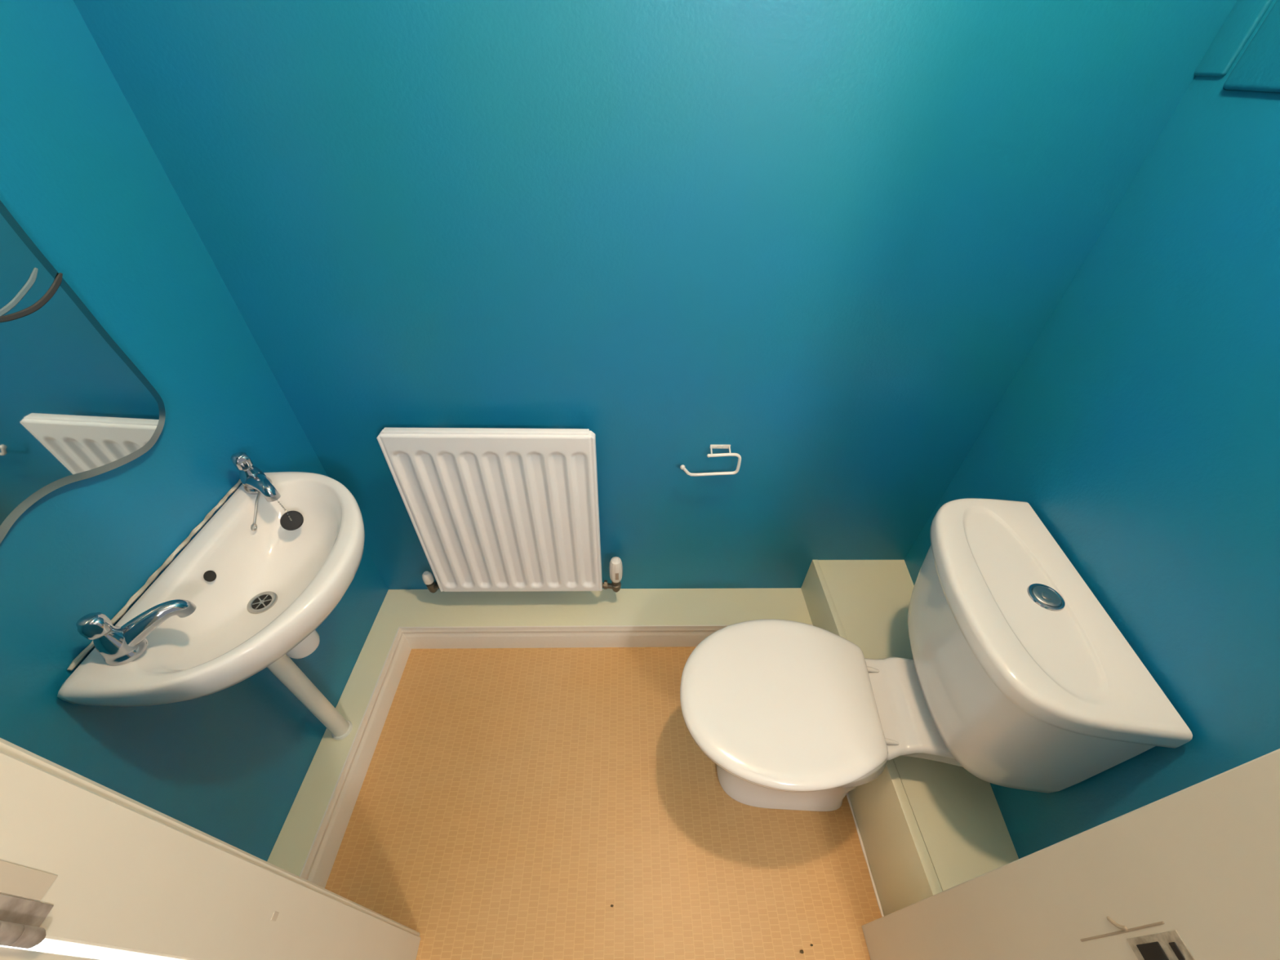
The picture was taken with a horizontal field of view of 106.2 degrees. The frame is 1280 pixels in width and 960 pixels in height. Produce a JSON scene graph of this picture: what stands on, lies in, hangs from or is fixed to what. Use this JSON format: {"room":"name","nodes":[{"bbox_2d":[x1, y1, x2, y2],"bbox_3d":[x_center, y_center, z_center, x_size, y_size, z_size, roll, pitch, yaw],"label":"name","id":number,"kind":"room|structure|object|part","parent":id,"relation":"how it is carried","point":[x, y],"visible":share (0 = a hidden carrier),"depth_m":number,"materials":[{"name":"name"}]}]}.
{"room":"toilet room","nodes":[
{"label":"toilet room","id":0,"kind":"room"},
{"bbox_2d":[0,940,173,959],"bbox_3d":[-0.642,0.163,0.233,0.352,2.360,0.018,0,41,-2],"label":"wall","id":1,"kind":"structure","parent":0,"point":[45,945],"depth_m":0.57,"materials":[{"name":"white paint"}]},
{"bbox_2d":[0,0,388,861],"bbox_3d":[-0.867,-0.126,0.554,0.120,2.360,0.935,0,41,-2],"label":"wall","id":2,"kind":"structure","parent":0,"point":[80,175],"depth_m":0.78,"materials":[{"name":"teal paint"}]},
{"bbox_2d":[0,200,165,543],"bbox_3d":[-0.798,-0.203,0.439,0.013,0.682,0.450,2,41,1],"label":"wall mirror","id":3,"kind":"object","parent":2,"relation":"attached to","point":[74,406],"visible":1,"depth_m":0.65,"materials":[{"name":"white mirror"}]},
{"bbox_2d":[57,451,364,706],"bbox_3d":[-0.665,0.166,0.864,0.307,0.241,0.476,0,41,-2],"label":"basin","id":4,"kind":"object","parent":2,"relation":"attached to","point":[237,599],"visible":1,"depth_m":0.83,"materials":[{"name":"white ceramic"}]},
{"bbox_2d":[75,599,195,665],"bbox_3d":[-0.731,0.205,0.698,0.091,0.084,0.093,0,41,-2],"label":"tap","id":5,"kind":"object","parent":4,"relation":"on","point":[125,645],"depth_m":0.69,"materials":[{"name":"silver metal"}]},
{"bbox_2d":[230,451,280,502],"bbox_3d":[-0.748,-0.005,0.937,0.099,0.084,0.085,0,41,-2],"label":"tap","id":6,"kind":"object","parent":4,"relation":"on","point":[253,480],"depth_m":0.94,"materials":[{"name":"silver metal"}]},
{"bbox_2d":[250,491,303,531],"bbox_3d":[-0.719,0.059,0.949,0.083,0.081,0.073,0,41,-2],"label":"plug","id":7,"kind":"object","parent":4,"relation":"hanging from","point":[290,520],"visible":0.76,"depth_m":0.96,"materials":[{"name":"black rubber"}]},
{"bbox_3d":[-0.714,0.045,0.952,0.056,0.064,0.006,30,49,29],"label":"chain","id":8,"kind":"part","parent":7,"relation":"part of","materials":[{"name":"silver metal"}]},
{"bbox_2d":[266,629,352,740],"bbox_3d":[-0.742,0.455,1.101,0.132,0.550,0.067,0,41,-2],"label":"pipe","id":9,"kind":"object","parent":4,"relation":"attached to","point":[284,668],"visible":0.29,"depth_m":1.10,"materials":[{"name":"white plastic"}]},
{"bbox_2d":[298,626,411,888],"bbox_3d":[-0.744,0.734,1.280,0.011,0.115,0.703,0,41,-2],"label":"baseboard","id":10,"kind":"structure","parent":2,"relation":"attached to","point":[318,864],"depth_m":1.25,"materials":[{"name":"beige paint"}]},
{"bbox_2d":[324,646,881,959],"bbox_3d":[0.092,1.197,0.916,2.070,0.060,2.420,0,41,-2],"label":"floor","id":11,"kind":"structure","parent":0,"point":[508,798],"depth_m":1.21,"materials":[{"name":"tile"}]},
{"bbox_2d":[846,792,884,916],"bbox_3d":[0.555,0.784,1.355,0.007,0.007,0.690,1,41,-1],"label":"baseboard","id":12,"kind":"structure","parent":11,"relation":"on","point":[847,794],"depth_m":1.19,"materials":[{"name":"beige paint"}]},
{"bbox_2d":[680,497,1192,811],"bbox_3d":[0.457,0.487,1.102,0.740,0.777,0.492,0,41,-2],"label":"toilet","id":13,"kind":"object","parent":11,"relation":"on","point":[1017,676],"visible":1,"depth_m":0.94,"materials":[{"name":"white ceramic"}]},
{"bbox_3d":[0.311,0.489,1.081,0.437,0.018,0.368,0,41,-2],"label":"seat","id":14,"kind":"part","parent":13,"relation":"part of","materials":[{"name":"white plastic"}]},
{"bbox_3d":[0.311,0.473,1.067,0.446,0.024,0.376,0,41,-2],"label":"lid","id":15,"kind":"part","parent":13,"relation":"part of","materials":[{"name":"white plastic"}]},
{"bbox_3d":[0.718,0.204,0.848,0.042,0.004,0.042,0,41,-2],"label":"push plate","id":16,"kind":"part","parent":13,"relation":"part of","materials":[{"name":"silver metal"}]},
{"bbox_3d":[0.683,0.207,0.875,0.242,0.043,0.485,5,41,4],"label":"cistern lid","id":17,"kind":"part","parent":13,"relation":"part of","materials":[{"name":"white ceramic"}]},
{"bbox_2d":[73,0,1237,589],"bbox_3d":[0.096,-0.471,0.980,2.070,2.360,0.120,0,41,-2],"label":"wall","id":18,"kind":"structure","parent":0,"point":[823,242],"depth_m":0.89,"materials":[{"name":"teal paint"}]},
{"bbox_2d":[376,427,622,592],"bbox_3d":[-0.355,0.110,1.343,0.614,0.644,0.085,0,41,-2],"label":"radiator","id":19,"kind":"object","parent":18,"relation":"attached to","point":[489,509],"visible":1,"depth_m":1.26,"materials":[{"name":"white metal"}]},
{"bbox_3d":[-0.355,-0.112,1.113,0.472,0.008,0.020,0,41,-2],"label":"rail","id":20,"kind":"part","parent":19,"relation":"part of","materials":[{"name":"white metal"}]},
{"bbox_2d":[266,587,812,875],"bbox_3d":[-0.132,0.690,1.353,1.407,0.114,0.845,0,41,-2],"label":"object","id":21,"kind":"structure","parent":18,"relation":"attached to","point":[626,606],"depth_m":1.55,"materials":[{"name":"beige paint"}]},
{"bbox_2d":[399,624,813,648],"bbox_3d":[-0.101,0.508,1.560,1.313,0.115,0.011,0,41,-2],"label":"baseboard","id":22,"kind":"structure","parent":18,"relation":"attached to","point":[591,636],"depth_m":1.55,"materials":[{"name":"beige paint"}]},
{"bbox_2d":[680,444,741,476],"bbox_3d":[0.181,-0.049,1.246,0.155,0.078,0.041,0,41,-2],"label":"toilet roll holder","id":23,"kind":"object","parent":18,"relation":"attached to","point":[712,446],"visible":1,"depth_m":1.24,"materials":[{"name":"white metal"}]},
{"bbox_3d":[0.110,-0.033,1.240,0.013,0.013,0.013,0,41,-2],"label":"knob","id":24,"kind":"part","parent":23,"relation":"part of","materials":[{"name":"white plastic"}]},
{"bbox_3d":[0.185,-0.039,1.237,0.147,0.076,0.008,0,41,-2],"label":"rod","id":25,"kind":"part","parent":23,"relation":"part of","materials":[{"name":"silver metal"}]},
{"bbox_2d":[800,560,942,915],"bbox_3d":[0.569,0.635,1.325,0.022,0.266,0.845,0,41,-2],"label":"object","id":26,"kind":"structure","parent":18,"relation":"attached to","point":[903,871],"depth_m":1.10,"materials":[{"name":"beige paint"}]},
{"bbox_2d":[904,0,1279,858],"bbox_3d":[0.954,-0.120,0.611,0.376,2.360,0.935,0,41,-2],"label":"wall","id":27,"kind":"structure","parent":0,"point":[1140,425],"depth_m":0.75,"materials":[{"name":"teal paint"}]},
{"bbox_2d":[817,560,1018,891],"bbox_3d":[0.725,0.637,1.331,0.290,0.263,0.845,0,41,-2],"label":"pipe boxing top","id":28,"kind":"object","parent":27,"relation":"attached to","point":[966,836],"depth_m":1.09,"materials":[{"name":"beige paint"}]},
{"bbox_2d":[1194,0,1279,93],"bbox_3d":[0.868,-0.811,0.293,0.013,0.905,0.509,5,41,4],"label":"trim","id":29,"kind":"structure","parent":27,"relation":"attached to","point":[1258,68],"depth_m":0.69,"materials":[{"name":"teal paint"}]},
{"bbox_3d":[-0.001,0.154,0.266,1.596,2.360,0.085,0,41,-2],"label":"wall","id":30,"kind":"structure","parent":0,"visible":0},
{"bbox_2d":[0,737,420,959],"bbox_3d":[0.020,0.259,0.351,1.079,2.090,0.114,0,41,-2],"label":"door","id":31,"kind":"structure","parent":30,"relation":"in","point":[83,862],"depth_m":0.45,"materials":[{"name":"beige paint"}]},
{"bbox_2d":[0,946,105,959],"bbox_3d":[-0.438,0.562,0.065,0.110,1.979,0.723,0,41,-2],"label":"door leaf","id":32,"kind":"structure","parent":31,"relation":"attached to","point":[6,953],"depth_m":0.36,"materials":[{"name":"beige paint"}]},
{"bbox_2d":[862,748,1279,959],"bbox_3d":[0.556,0.290,0.336,0.057,2.090,0.188,0,41,-2],"label":"door","id":33,"kind":"structure","parent":30,"relation":"in","point":[1192,873],"depth_m":0.50,"materials":[{"name":"beige paint"}]},
{"bbox_3d":[0.524,0.476,0.483,0.002,0.070,0.028,0,41,-2],"label":"strike plate","id":34,"kind":"part","parent":33,"relation":"part of","materials":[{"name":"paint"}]}
]}

